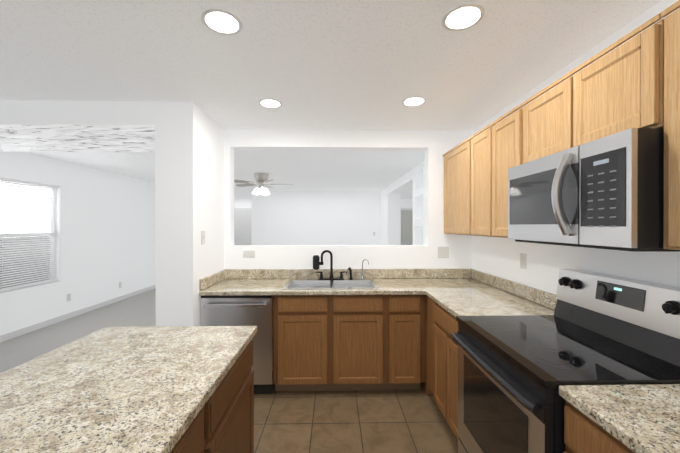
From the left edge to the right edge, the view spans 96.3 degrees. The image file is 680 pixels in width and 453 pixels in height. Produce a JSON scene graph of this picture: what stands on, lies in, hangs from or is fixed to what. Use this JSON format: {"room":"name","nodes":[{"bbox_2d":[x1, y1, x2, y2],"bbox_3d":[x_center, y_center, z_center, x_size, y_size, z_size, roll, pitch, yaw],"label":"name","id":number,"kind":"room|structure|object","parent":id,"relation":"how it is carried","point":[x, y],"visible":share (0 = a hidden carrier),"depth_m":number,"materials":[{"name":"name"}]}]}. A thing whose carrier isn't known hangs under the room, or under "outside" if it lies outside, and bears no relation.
{"room":"kitchen","nodes":[
{"label":"kitchen","id":0,"kind":"room"},
{"bbox_2d":[0,151,154,334],"bbox_3d":[-4.332,0.220,4.603,0.140,2.450,13.540,0,0,-1],"label":"wall","id":1,"kind":"structure","parent":0,"point":[106,233],"depth_m":5.15,"materials":[{"name":"white paint"}]},
{"bbox_2d":[0,181,58,292],"bbox_3d":[-4.316,0.111,4.183,0.145,1.446,0.916,0,0,-1],"label":"window","id":2,"kind":"structure","parent":1,"relation":"in","point":[50,258],"depth_m":4.49,"materials":[{"name":"white plastic"}]},
{"bbox_2d":[0,178,58,291],"bbox_3d":[-4.283,0.105,4.184,0.040,1.430,0.904,0,0,-1],"label":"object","id":3,"kind":"object","parent":2,"relation":"attached to","point":[49,226],"visible":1,"depth_m":4.18,"materials":[{"name":"white plastic"}]},
{"bbox_2d":[67,293,70,301],"bbox_3d":[-4.261,1.115,4.787,0.006,0.118,0.072,0,0,-1],"label":"outlet","id":4,"kind":"object","parent":1,"relation":"attached to","point":[69,297],"visible":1,"depth_m":4.79,"materials":[{"name":"white plastic"}]},
{"bbox_2d":[0,285,155,342],"bbox_3d":[-4.303,1.396,7.263,0.020,0.085,7.948,0,0,-1],"label":"baseboard","id":5,"kind":"structure","parent":1,"relation":"attached to","point":[17,333],"depth_m":4.71,"materials":[{"name":"white wood"}]},
{"bbox_2d":[0,100,154,151],"bbox_3d":[-2.857,-0.906,2.859,2.741,0.190,0.900,0,0,-1],"label":"header beam","id":6,"kind":"structure","parent":0,"point":[74,126],"depth_m":2.47,"materials":[{"name":"white paint"}]},
{"bbox_2d":[0,288,155,373],"bbox_3d":[-0.415,1.445,4.683,7.975,0.001,13.540,0,0,-1],"label":"floor carpet","id":7,"kind":"object","parent":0,"point":[138,310],"depth_m":4.40,"materials":[{"name":"grey carpet"}]},
{"bbox_2d":[155,101,223,325],"bbox_3d":[-1.337,0.224,2.892,0.299,2.450,0.900,0,0,-1],"label":"wall","id":8,"kind":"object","parent":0,"point":[189,172],"visible":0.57,"depth_m":2.44,"materials":[{"name":"white paint"}]},
{"bbox_2d":[201,231,204,244],"bbox_3d":[-1.178,0.095,2.624,0.006,0.118,0.072,0,0,-1],"label":"light switch","id":9,"kind":"object","parent":8,"relation":"attached to","point":[202,237],"visible":1,"depth_m":2.60,"materials":[{"name":"white plastic"}]},
{"bbox_2d":[251,192,379,244],"bbox_3d":[-0.537,0.210,9.028,4.110,2.450,0.140,0,0,-1],"label":"wall","id":10,"kind":"structure","parent":0,"point":[315,218],"depth_m":8.95,"materials":[{"name":"white paint"}]},
{"bbox_2d":[234,199,412,207],"bbox_3d":[-0.476,0.204,11.380,7.835,2.450,0.140,0,0,-1],"label":"wall","id":11,"kind":"structure","parent":0,"point":[246,203],"depth_m":11.25,"materials":[{"name":"white paint"}]},
{"bbox_2d":[234,208,251,244],"bbox_3d":[-3.541,0.374,11.215,1.050,2.110,0.069,0,0,-1],"label":"entry door","id":12,"kind":"structure","parent":11,"relation":"in","point":[242,226],"depth_m":11.22,"materials":[{"name":"white"}]},
{"bbox_2d":[401,208,412,244],"bbox_3d":[2.578,0.374,11.335,0.910,2.110,0.069,0,0,-1],"label":"hall door","id":13,"kind":"structure","parent":11,"relation":"in","point":[406,226],"depth_m":11.34,"materials":[{"name":"white wood"}]},
{"bbox_2d":[0,0,660,198],"bbox_3d":[-0.415,-1.005,4.677,7.975,0.001,13.540,0,0,-1],"label":"ceiling","id":14,"kind":"structure","parent":0,"point":[341,64],"depth_m":1.87,"materials":[{"name":"paint"}]},
{"bbox_2d":[201,9,242,34],"bbox_3d":[-0.575,-0.994,1.487,0.190,0.005,0.190,0,0,-1],"label":"recessed light","id":15,"kind":"object","parent":14,"relation":"in","point":[220,22],"visible":1,"depth_m":1.48,"materials":[{"name":"white plastic"}]},
{"bbox_2d":[234,173,291,195],"bbox_3d":[-1.485,-0.802,5.875,1.168,0.411,1.160,0,0,-1],"label":"fan","id":16,"kind":"object","parent":14,"relation":"hanging from","point":[261,180],"visible":0.98,"depth_m":5.77,"materials":[{"name":"grey metal"}]},
{"bbox_2d":[258,98,281,107],"bbox_3d":[-0.564,-0.997,2.471,0.190,0.005,0.190,0,0,-1],"label":"recessed light","id":17,"kind":"object","parent":14,"relation":"in","point":[268,103],"visible":1,"depth_m":2.46,"materials":[{"name":"white plastic"}]},
{"bbox_2d":[402,96,425,105],"bbox_3d":[0.591,-0.996,2.433,0.190,0.005,0.190,0,0,-1],"label":"recessed light","id":18,"kind":"object","parent":14,"relation":"in","point":[415,101],"visible":1,"depth_m":2.42,"materials":[{"name":"white plastic"}]},
{"bbox_2d":[442,3,484,30],"bbox_3d":[0.586,-0.994,1.454,0.190,0.005,0.190,0,0,-1],"label":"recessed light","id":19,"kind":"object","parent":14,"relation":"in","point":[463,18],"visible":1,"depth_m":1.45,"materials":[{"name":"white plastic"}]},
{"bbox_2d":[224,129,471,268],"bbox_3d":[0.094,0.223,3.225,2.575,2.450,0.130,0,0,-1],"label":"wall","id":20,"kind":"structure","parent":0,"point":[435,145],"depth_m":3.17,"materials":[{"name":"white paint"}]},
{"bbox_2d":[243,250,254,257],"bbox_3d":[-0.937,0.284,3.135,0.118,0.075,0.006,0,0,-1],"label":"electrical outlet","id":21,"kind":"object","parent":20,"relation":"attached to","point":[248,253],"visible":1,"depth_m":3.13,"materials":[{"name":"white plastic"}]},
{"bbox_2d":[438,247,448,257],"bbox_3d":[1.077,0.268,3.175,0.118,0.118,0.006,0,0,-1],"label":"electrical outlet","id":22,"kind":"object","parent":20,"relation":"attached to","point":[443,252],"visible":1,"depth_m":3.17,"materials":[{"name":"white plastic"}]},
{"bbox_2d":[254,384,457,452],"bbox_3d":[0.163,1.454,0.608,2.820,0.001,5.370,0,0,-1],"label":"floor","id":23,"kind":"structure","parent":0,"point":[391,421],"depth_m":2.24,"materials":[{"name":"brown tile"}]},
{"bbox_2d":[170,384,221,452],"bbox_3d":[-0.750,1.020,0.720,0.620,0.868,0.742,0,0,-1],"label":"base cabinet","id":24,"kind":"object","parent":23,"relation":"on","point":[204,434],"depth_m":1.05,"materials":[{"name":"brown wood"}]},
{"bbox_2d":[220,340,253,452],"bbox_3d":[-0.762,1.019,1.296,0.620,0.868,0.676,0,0,-1],"label":"base cabinet","id":25,"kind":"object","parent":23,"relation":"on","point":[223,421],"depth_m":1.39,"materials":[{"name":"brown wood"}]},
{"bbox_2d":[0,326,256,452],"bbox_3d":[-0.829,0.565,0.107,0.817,0.038,3.110,0,0,-1],"label":"countertop","id":26,"kind":"structure","parent":25,"relation":"on","point":[149,389],"depth_m":1.02,"materials":[{"name":"stone"}]},
{"bbox_2d":[201,295,272,393],"bbox_3d":[-0.879,1.015,2.813,0.602,0.868,0.599,0,0,-1],"label":"dishwasher","id":27,"kind":"object","parent":23,"relation":"on","point":[254,310],"visible":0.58,"depth_m":2.57,"materials":[{"name":"grey metal"}]},
{"bbox_2d":[273,295,425,390],"bbox_3d":[0.082,1.015,2.874,1.313,0.868,0.564,0,0,-1],"label":"base cabinet","id":28,"kind":"object","parent":23,"relation":"on","point":[347,342],"visible":0.98,"depth_m":2.60,"materials":[{"name":"brown wood"}]},
{"bbox_2d":[424,295,429,393],"bbox_3d":[1.056,1.016,2.510,0.620,0.868,0.200,0,0,-1],"label":"base cabinet","id":29,"kind":"object","parent":23,"relation":"on","point":[425,383],"depth_m":2.63,"materials":[{"name":"brown wood"}]},
{"bbox_2d":[199,269,496,295],"bbox_3d":[0.101,0.508,2.856,2.569,0.138,0.602,0,0,-1],"label":"countertop","id":30,"kind":"structure","parent":29,"relation":"on","point":[226,282],"depth_m":2.98,"materials":[{"name":"stone"}]},
{"bbox_2d":[313,250,347,279],"bbox_3d":[-0.096,0.383,3.036,0.348,0.296,0.106,0,0,-1],"label":"faucet","id":31,"kind":"object","parent":30,"relation":"on","point":[317,262],"visible":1,"depth_m":3.04,"materials":[{"name":"black metal"}]},
{"bbox_2d":[282,278,379,288],"bbox_3d":[-0.082,0.629,2.867,0.840,0.194,0.490,0,0,-1],"label":"sink","id":32,"kind":"object","parent":30,"relation":"in","point":[358,283],"visible":0.38,"depth_m":3.00,"materials":[{"name":"silver metal"}]},
{"bbox_2d":[348,267,352,279],"bbox_3d":[0.104,0.469,3.062,0.052,0.125,0.045,0,0,-1],"label":"sprayer","id":33,"kind":"object","parent":32,"relation":"on","point":[350,272],"visible":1,"depth_m":3.05,"materials":[{"name":"black metal"}]},
{"bbox_2d":[360,259,368,278],"bbox_3d":[0.247,0.429,3.051,0.085,0.205,0.061,0,0,-1],"label":"tap","id":34,"kind":"object","parent":30,"relation":"on","point":[362,277],"visible":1,"depth_m":3.06,"materials":[{"name":"silver metal"}]},
{"bbox_2d":[423,277,556,316],"bbox_3d":[1.059,0.510,2.199,0.679,0.138,0.750,0,0,-1],"label":"countertop","id":35,"kind":"structure","parent":29,"relation":"on","point":[463,292],"depth_m":2.26,"materials":[{"name":"stone"}]},
{"bbox_2d":[428,299,458,439],"bbox_3d":[1.054,1.017,2.118,0.640,0.868,0.584,0,0,-1],"label":"base cabinet","id":36,"kind":"object","parent":23,"relation":"on","point":[440,384],"depth_m":2.16,"materials":[{"name":"brown wood"}]},
{"bbox_2d":[451,269,679,452],"bbox_3d":[1.030,0.853,1.439,0.761,1.200,0.762,0,0,-1],"label":"range","id":37,"kind":"object","parent":23,"relation":"on","point":[517,371],"visible":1,"depth_m":1.34,"materials":[{"name":"black glass"}]},
{"bbox_2d":[563,400,634,452],"bbox_3d":[1.080,1.020,0.793,0.640,0.868,0.522,0,0,-1],"label":"base cabinet","id":38,"kind":"object","parent":23,"relation":"on","point":[583,433],"visible":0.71,"depth_m":0.92,"materials":[{"name":"brown wood"}]},
{"bbox_2d":[559,384,679,452],"bbox_3d":[1.108,0.515,-0.103,0.672,0.138,2.315,0,0,-1],"label":"countertop","id":39,"kind":"structure","parent":38,"relation":"on","point":[640,418],"depth_m":0.90,"materials":[{"name":"stone"}]},
{"bbox_2d":[380,160,424,244],"bbox_3d":[1.410,0.217,6.091,0.330,2.450,5.810,0,0,-1],"label":"wall","id":40,"kind":"structure","parent":0,"point":[390,211],"depth_m":6.21,"materials":[{"name":"white paint"}]},
{"bbox_2d":[472,0,679,294],"bbox_3d":[1.502,0.229,0.632,0.140,2.450,5.370,0,0,-1],"label":"wall","id":41,"kind":"structure","parent":0,"point":[500,257],"depth_m":1.91,"materials":[{"name":"white paint"}]},
{"bbox_2d":[442,140,465,234],"bbox_3d":[1.224,-0.336,2.817,0.316,0.820,0.720,0,0,-1],"label":"upper cabinet","id":42,"kind":"object","parent":41,"relation":"attached to","point":[455,161],"depth_m":2.83,"materials":[{"name":"brown wood"}]},
{"bbox_2d":[466,127,485,235],"bbox_3d":[1.234,-0.335,2.347,0.316,0.820,0.452,0,0,-1],"label":"upper cabinet","id":43,"kind":"object","parent":41,"relation":"attached to","point":[476,184],"depth_m":2.43,"materials":[{"name":"brown wood"}]},
{"bbox_2d":[482,102,523,237],"bbox_3d":[1.240,-0.334,2.030,0.316,0.820,0.412,0,0,-1],"label":"upper cabinet","id":44,"kind":"object","parent":41,"relation":"attached to","point":[504,140],"depth_m":2.06,"materials":[{"name":"brown wood"}]},
{"bbox_2d":[520,253,525,268],"bbox_3d":[1.395,0.263,2.322,0.006,0.118,0.072,0,0,-1],"label":"outlet","id":45,"kind":"object","parent":41,"relation":"attached to","point":[522,260],"visible":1,"depth_m":2.31,"materials":[{"name":"white plastic"}]},
{"bbox_2d":[523,13,663,163],"bbox_3d":[1.251,-0.546,1.440,0.316,0.393,0.758,0,0,-1],"label":"upper cabinet","id":46,"kind":"object","parent":41,"relation":"attached to","point":[620,88],"visible":0.79,"depth_m":1.27,"materials":[{"name":"brown wood"}]},
{"bbox_2d":[508,128,679,251],"bbox_3d":[1.167,-0.128,1.440,0.486,0.432,0.752,0,0,-1],"label":"microwave","id":47,"kind":"object","parent":46,"relation":"attached to","point":[606,192],"visible":1,"depth_m":1.20,"materials":[{"name":"silver metal"}]},
{"bbox_2d":[661,0,679,249],"bbox_3d":[1.263,-0.331,0.840,0.316,0.820,0.434,0,0,-1],"label":"upper cabinet","id":48,"kind":"object","parent":41,"relation":"attached to","point":[671,237],"visible":0.98,"depth_m":1.00,"materials":[{"name":"brown wood"}]},
{"label":"outside","id":49,"kind":"structure","parent":0,"visible":0},
{"bbox_2d":[0,183,49,288],"bbox_3d":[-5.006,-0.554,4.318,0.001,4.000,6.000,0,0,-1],"label":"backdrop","id":50,"kind":"structure","parent":49,"point":[24,239],"depth_m":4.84,"materials":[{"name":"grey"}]}
]}

